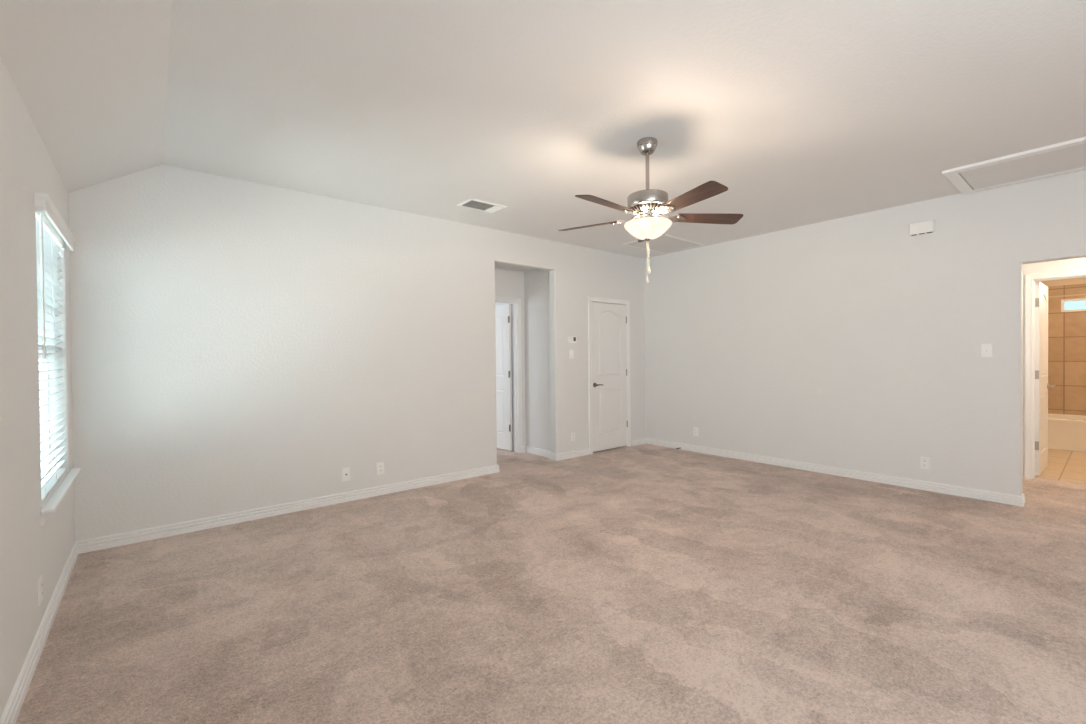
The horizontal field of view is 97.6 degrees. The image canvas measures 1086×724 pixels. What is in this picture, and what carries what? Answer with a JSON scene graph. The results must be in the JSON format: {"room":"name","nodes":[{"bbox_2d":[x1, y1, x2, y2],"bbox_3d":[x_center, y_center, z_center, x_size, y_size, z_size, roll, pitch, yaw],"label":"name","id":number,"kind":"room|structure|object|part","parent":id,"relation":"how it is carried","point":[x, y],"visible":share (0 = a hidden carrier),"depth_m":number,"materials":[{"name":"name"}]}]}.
{"room":"empty living room","nodes":[
{"label":"empty living room","id":0,"kind":"room"},
{"bbox_2d":[0,56,74,718],"bbox_3d":[-1.133,0.028,0.617,0.140,2.650,6.840,-1,1,-40],"label":"wall","id":1,"kind":"structure","parent":0,"point":[29,550],"depth_m":1.98,"materials":[{"name":"paint"}]},
{"bbox_2d":[0,542,78,723],"bbox_3d":[-1.048,1.259,0.665,0.018,0.085,6.600,-1,1,-40],"label":"baseboard","id":2,"kind":"structure","parent":1,"relation":"attached to","point":[11,712],"depth_m":2.06,"materials":[{"name":"white wood"}]},
{"bbox_2d":[38,575,42,605],"bbox_3d":[-2.323,1.055,2.199,0.009,0.117,0.072,-1,1,-40],"label":"outlet","id":3,"kind":"object","parent":1,"relation":"attached to","point":[40,581],"visible":1,"depth_m":2.18,"materials":[{"name":"white plastic"}]},
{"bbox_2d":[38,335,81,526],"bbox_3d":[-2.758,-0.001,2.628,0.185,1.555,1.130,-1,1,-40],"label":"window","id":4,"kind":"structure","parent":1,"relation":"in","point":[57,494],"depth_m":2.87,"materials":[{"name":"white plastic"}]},
{"bbox_3d":[-2.808,0.316,2.587,0.006,0.663,0.920,-1,1,-40],"label":"pane","id":5,"kind":"part","parent":4,"relation":"part of","materials":[{"name":"clear glass"}]},
{"bbox_3d":[-2.810,-0.040,2.584,0.050,1.475,1.000,-1,1,-40],"label":"frame","id":6,"kind":"part","parent":4,"relation":"part of","materials":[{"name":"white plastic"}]},
{"bbox_2d":[34,192,75,502],"bbox_3d":[-2.731,-0.052,2.650,0.106,1.490,1.088,-1,1,-40],"label":"window blind","id":7,"kind":"object","parent":4,"relation":"attached to","point":[49,242],"visible":0.7,"depth_m":2.64,"materials":[{"name":"white plastic"}]},
{"bbox_3d":[-2.518,-0.021,2.353,0.056,1.403,0.002,-1,1,-40],"label":"ladder cord","id":8,"kind":"part","parent":7,"relation":"part of","materials":[{"name":"white fabric"}]},
{"bbox_3d":[-2.750,-0.022,2.634,0.056,1.403,0.002,-1,1,-40],"label":"ladder cord","id":9,"kind":"part","parent":7,"relation":"part of","materials":[{"name":"white fabric"}]},
{"bbox_3d":[-2.743,0.684,2.642,0.050,0.018,0.988,-1,1,-40],"label":"rail","id":10,"kind":"part","parent":7,"relation":"part of","materials":[{"name":"white plastic"}]},
{"bbox_3d":[-2.982,-0.023,2.915,0.056,1.403,0.002,-1,1,-40],"label":"ladder cord","id":11,"kind":"part","parent":7,"relation":"part of","materials":[{"name":"white fabric"}]},
{"bbox_3d":[-2.734,0.706,2.650,0.140,0.019,1.130,-1,1,-40],"label":"sill","id":12,"kind":"part","parent":4,"relation":"part of","materials":[{"name":"white"}]},
{"bbox_2d":[68,164,644,540],"bbox_3d":[-0.878,-0.143,5.165,6.328,2.890,0.130,-1,1,-40],"label":"wall","id":13,"kind":"structure","parent":0,"point":[237,345],"depth_m":4.01,"materials":[{"name":"paint"}]},
{"bbox_2d":[75,464,499,553],"bbox_3d":[-1.864,1.228,4.343,3.442,0.085,0.148,-1,1,-40],"label":"baseboard","id":14,"kind":"structure","parent":13,"relation":"attached to","point":[109,541],"depth_m":3.90,"materials":[{"name":"white wood"}]},
{"bbox_2d":[342,467,349,480],"bbox_3d":[-1.789,1.024,4.322,0.072,0.117,0.014,-1,1,-40],"label":"plate","id":15,"kind":"object","parent":13,"relation":"attached to","point":[345,471],"visible":1,"depth_m":4.32,"materials":[{"name":"white plastic"}]},
{"bbox_2d":[376,462,383,474],"bbox_3d":[-1.548,1.015,4.525,0.072,0.117,0.009,-1,1,-40],"label":"outlet","id":16,"kind":"object","parent":13,"relation":"attached to","point":[380,466],"visible":1,"depth_m":4.52,"materials":[{"name":"white plastic"}]},
{"bbox_2d":[549,448,588,460],"bbox_3d":[0.343,1.187,6.165,0.576,0.085,0.148,-1,1,-40],"label":"baseboard","id":17,"kind":"structure","parent":13,"relation":"attached to","point":[576,453],"depth_m":6.06,"materials":[{"name":"white wood"}]},
{"bbox_2d":[569,349,573,358],"bbox_3d":[0.373,-0.103,6.102,0.072,0.117,0.017,-1,1,-40],"label":"light switch","id":18,"kind":"object","parent":13,"relation":"attached to","point":[571,351],"visible":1,"depth_m":6.10,"materials":[{"name":"white plastic"}]},
{"bbox_2d":[568,336,576,342],"bbox_3d":[0.379,-0.290,6.100,0.136,0.094,0.028,-1,1,-40],"label":"thermostat","id":19,"kind":"object","parent":13,"relation":"attached to","point":[571,339],"visible":1,"depth_m":6.08,"materials":[{"name":"white plastic"}]},
{"bbox_2d":[571,432,574,441],"bbox_3d":[0.390,0.965,6.125,0.072,0.117,0.009,-1,1,-40],"label":"outlet","id":20,"kind":"object","parent":13,"relation":"attached to","point":[572,433],"visible":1,"depth_m":6.12,"materials":[{"name":"white plastic"}]},
{"bbox_2d":[588,296,630,453],"bbox_3d":[0.889,0.171,6.614,0.832,2.097,0.147,-1,1,-40],"label":"trim","id":21,"kind":"structure","parent":13,"relation":"attached to","point":[591,299],"depth_m":6.49,"materials":[{"name":"white wood"}]},
{"bbox_2d":[592,302,627,451],"bbox_3d":[0.937,0.197,6.564,0.707,2.010,0.098,-1,1,-40],"label":"door","id":22,"kind":"structure","parent":13,"relation":"in","point":[609,371],"depth_m":6.56,"materials":[{"name":"white paint"}]},
{"bbox_2d":[632,438,645,445],"bbox_3d":[1.412,1.168,6.963,0.305,0.085,0.018,-1,1,-40],"label":"baseboard","id":23,"kind":"structure","parent":13,"relation":"attached to","point":[640,441],"depth_m":6.95,"materials":[{"name":"white wood"}]},
{"bbox_2d":[495,296,521,452],"bbox_3d":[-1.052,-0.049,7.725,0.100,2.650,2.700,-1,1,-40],"label":"door frame","id":24,"kind":"structure","parent":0,"point":[496,304],"depth_m":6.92,"materials":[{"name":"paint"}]},
{"bbox_2d":[495,268,525,445],"bbox_3d":[-1.131,-0.028,5.854,2.395,2.650,0.115,-1,1,-40],"label":"wall","id":25,"kind":"structure","parent":0,"point":[508,283],"depth_m":6.44,"materials":[{"name":"paint"}]},
{"bbox_2d":[495,304,511,450],"bbox_3d":[-0.706,0.210,6.744,0.099,2.010,0.732,-1,1,-43],"label":"door","id":26,"kind":"structure","parent":25,"relation":"in","point":[502,312],"depth_m":6.59,"materials":[{"name":"white paint"}]},
{"bbox_2d":[495,263,533,271],"bbox_3d":[-0.957,-1.245,5.616,2.395,0.055,0.670,-1,1,-40],"label":"ceiling","id":27,"kind":"structure","parent":0,"point":[501,266],"depth_m":6.24,"materials":[{"name":"paint"}]},
{"bbox_2d":[524,269,549,450],"bbox_3d":[-0.028,-0.044,6.321,0.100,2.650,0.570,-1,1,-40],"label":"wall","id":28,"kind":"structure","parent":0,"point":[536,282],"depth_m":6.30,"materials":[{"name":"paint"}]},
{"bbox_2d":[522,446,549,457],"bbox_3d":[-0.085,1.190,6.277,0.078,0.085,0.570,-1,1,-40],"label":"baseboard","id":29,"kind":"structure","parent":28,"relation":"attached to","point":[528,449],"depth_m":6.33,"materials":[{"name":"white wood"}]},
{"bbox_2d":[0,0,1085,258],"bbox_3d":[1.254,-1.321,2.525,6.408,0.559,6.950,-1,1,-40],"label":"ceiling","id":30,"kind":"structure","parent":0,"point":[807,112],"depth_m":2.60,"materials":[{"name":"paint"}]},
{"bbox_2d":[457,198,506,212],"bbox_3d":[-0.578,-1.478,4.511,0.400,0.013,0.255,-1,1,-40],"label":"ceiling vent","id":31,"kind":"object","parent":30,"relation":"in","point":[471,203],"visible":1,"depth_m":4.49,"materials":[{"name":"white metal"}]},
{"bbox_2d":[558,137,742,282],"bbox_3d":[0.678,-1.006,3.160,1.229,0.950,1.269,-1,1,-40],"label":"ceiling fan","id":32,"kind":"object","parent":30,"relation":"hanging from","point":[647,204],"visible":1,"depth_m":3.13,"materials":[{"name":"brown wood"}]},
{"bbox_3d":[0.338,-0.973,3.400,0.470,0.036,0.133,0,1,29],"label":"blade","id":33,"kind":"part","parent":32,"relation":"part of","materials":[{"name":"brown wood"}]},
{"bbox_3d":[0.395,-0.968,2.909,0.470,0.036,0.133,-1,1,-43],"label":"blade","id":34,"kind":"part","parent":32,"relation":"part of","materials":[{"name":"brown wood"}]},
{"bbox_3d":[0.787,-0.980,3.605,0.133,0.036,0.470,0,1,11],"label":"blade","id":35,"kind":"part","parent":32,"relation":"part of","materials":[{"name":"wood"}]},
{"bbox_3d":[0.879,-0.972,2.811,0.133,0.036,0.470,-1,1,-25],"label":"blade","id":36,"kind":"part","parent":32,"relation":"part of","materials":[{"name":"brown wood"}]},
{"bbox_3d":[1.121,-0.979,3.241,0.470,0.036,0.133,-1,1,-7],"label":"blade","id":37,"kind":"part","parent":32,"relation":"part of","materials":[{"name":"brown wood"}]},
{"bbox_2d":[623,234,704,252],"bbox_3d":[1.559,-1.518,6.132,0.870,0.009,0.635,-1,1,-40],"label":"attic hatch","id":38,"kind":"object","parent":30,"relation":"in","point":[662,243],"visible":0.81,"depth_m":6.11,"materials":[{"name":"white"}]},
{"bbox_2d":[942,137,1085,194],"bbox_3d":[3.908,-1.505,3.475,0.789,0.022,1.395,-1,1,-40],"label":"attic hatch","id":39,"kind":"object","parent":30,"relation":"attached to","point":[1065,157],"visible":1,"depth_m":3.66,"materials":[{"name":"white"}]},
{"bbox_2d":[15,444,1085,723],"bbox_3d":[1.765,1.267,5.127,11.100,0.081,10.500,-1,1,-40],"label":"floor","id":40,"kind":"structure","parent":0,"point":[643,583],"depth_m":2.46,"materials":[{"name":"carpet"}]},
{"bbox_2d":[1048,413,1085,451],"bbox_3d":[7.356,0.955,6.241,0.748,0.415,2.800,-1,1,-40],"label":"bathtub","id":41,"kind":"object","parent":40,"relation":"on","point":[1067,432],"visible":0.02,"depth_m":6.26,"materials":[{"name":"white ceramic"}]},
{"bbox_2d":[644,170,1085,495],"bbox_3d":[3.690,-0.160,4.508,0.120,2.850,6.700,-1,1,-40],"label":"wall","id":42,"kind":"structure","parent":0,"point":[854,342],"depth_m":4.85,"materials":[{"name":"paint"}]},
{"bbox_2d":[693,427,697,435],"bbox_3d":[2.059,0.939,6.407,0.009,0.117,0.072,-1,1,-40],"label":"outlet","id":43,"kind":"object","parent":42,"relation":"attached to","point":[695,429],"visible":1,"depth_m":6.41,"materials":[{"name":"white plastic"}]},
{"bbox_2d":[646,438,1025,506],"bbox_3d":[2.828,1.170,5.568,0.138,0.085,3.973,-1,1,-40],"label":"baseboard","id":44,"kind":"structure","parent":42,"relation":"attached to","point":[1010,499],"depth_m":4.90,"materials":[{"name":"white wood"}]},
{"bbox_2d":[909,219,934,235],"bbox_3d":[3.578,-1.266,4.487,0.048,0.113,0.186,-1,1,-40],"label":"door chime","id":45,"kind":"object","parent":42,"relation":"attached to","point":[924,227],"visible":1,"depth_m":4.47,"materials":[{"name":"white plastic"}]},
{"bbox_2d":[920,456,929,469],"bbox_3d":[3.625,0.961,4.510,0.009,0.117,0.072,-1,1,-40],"label":"outlet","id":46,"kind":"object","parent":42,"relation":"attached to","point":[924,461],"visible":1,"depth_m":4.51,"materials":[{"name":"white plastic"}]},
{"bbox_2d":[981,344,992,356],"bbox_3d":[3.888,-0.101,4.163,0.017,0.117,0.080,-1,1,-40],"label":"light switch","id":47,"kind":"object","parent":42,"relation":"attached to","point":[986,349],"visible":1,"depth_m":4.16,"materials":[{"name":"white plastic"}]},
{"bbox_2d":[1023,257,1085,477],"bbox_3d":[5.328,-0.076,4.564,0.115,2.650,2.900,-1,1,-40],"label":"wall","id":48,"kind":"structure","parent":0,"point":[1077,263],"depth_m":4.82,"materials":[{"name":"paint"}]},
{"bbox_2d":[1035,281,1055,475],"bbox_3d":[5.410,0.169,5.120,0.721,2.010,0.099,-1,1,-37],"label":"door","id":49,"kind":"structure","parent":48,"relation":"in","point":[1042,385],"depth_m":5.01,"materials":[{"name":"white paint"}]},
{"bbox_2d":[1024,268,1085,478],"bbox_3d":[5.292,0.149,4.601,0.134,2.100,0.876,-1,1,-40],"label":"trim","id":50,"kind":"structure","parent":48,"relation":"attached to","point":[1030,279],"depth_m":4.87,"materials":[{"name":"white wood"}]},
{"bbox_2d":[1037,277,1085,286],"bbox_3d":[7.680,-1.267,6.502,0.136,0.355,2.900,-1,1,-40],"label":"wall","id":51,"kind":"structure","parent":0,"point":[1082,280],"depth_m":6.74,"materials":[{"name":"paint"}]},
{"bbox_2d":[1048,283,1085,414],"bbox_3d":[7.691,0.058,6.515,0.140,2.295,2.900,-1,1,-40],"label":"tile","id":52,"kind":"structure","parent":51,"relation":"attached to","point":[1066,330],"depth_m":6.74,"materials":[{"name":"beige tile"}]},
{"bbox_2d":[1048,294,1085,297],"bbox_3d":[7.623,-0.937,6.456,0.012,0.018,2.900,-1,1,-40],"label":"shower curtain rod","id":53,"kind":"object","parent":51,"relation":"attached to","point":[1074,294],"depth_m":6.72,"materials":[{"name":"beige metal"}]},
{"bbox_2d":[1061,298,1085,311],"bbox_3d":[7.784,-0.798,6.326,0.058,0.180,1.195,-1,1,-40],"label":"window","id":54,"kind":"structure","parent":51,"relation":"in","point":[1079,304],"depth_m":6.69,"materials":[{"name":"white glass"}]},
{"bbox_3d":[7.784,-0.798,6.326,0.006,0.124,1.135,-1,1,-40],"label":"pane","id":55,"kind":"part","parent":54,"relation":"part of","materials":[{"name":"clear glass"}]}
]}

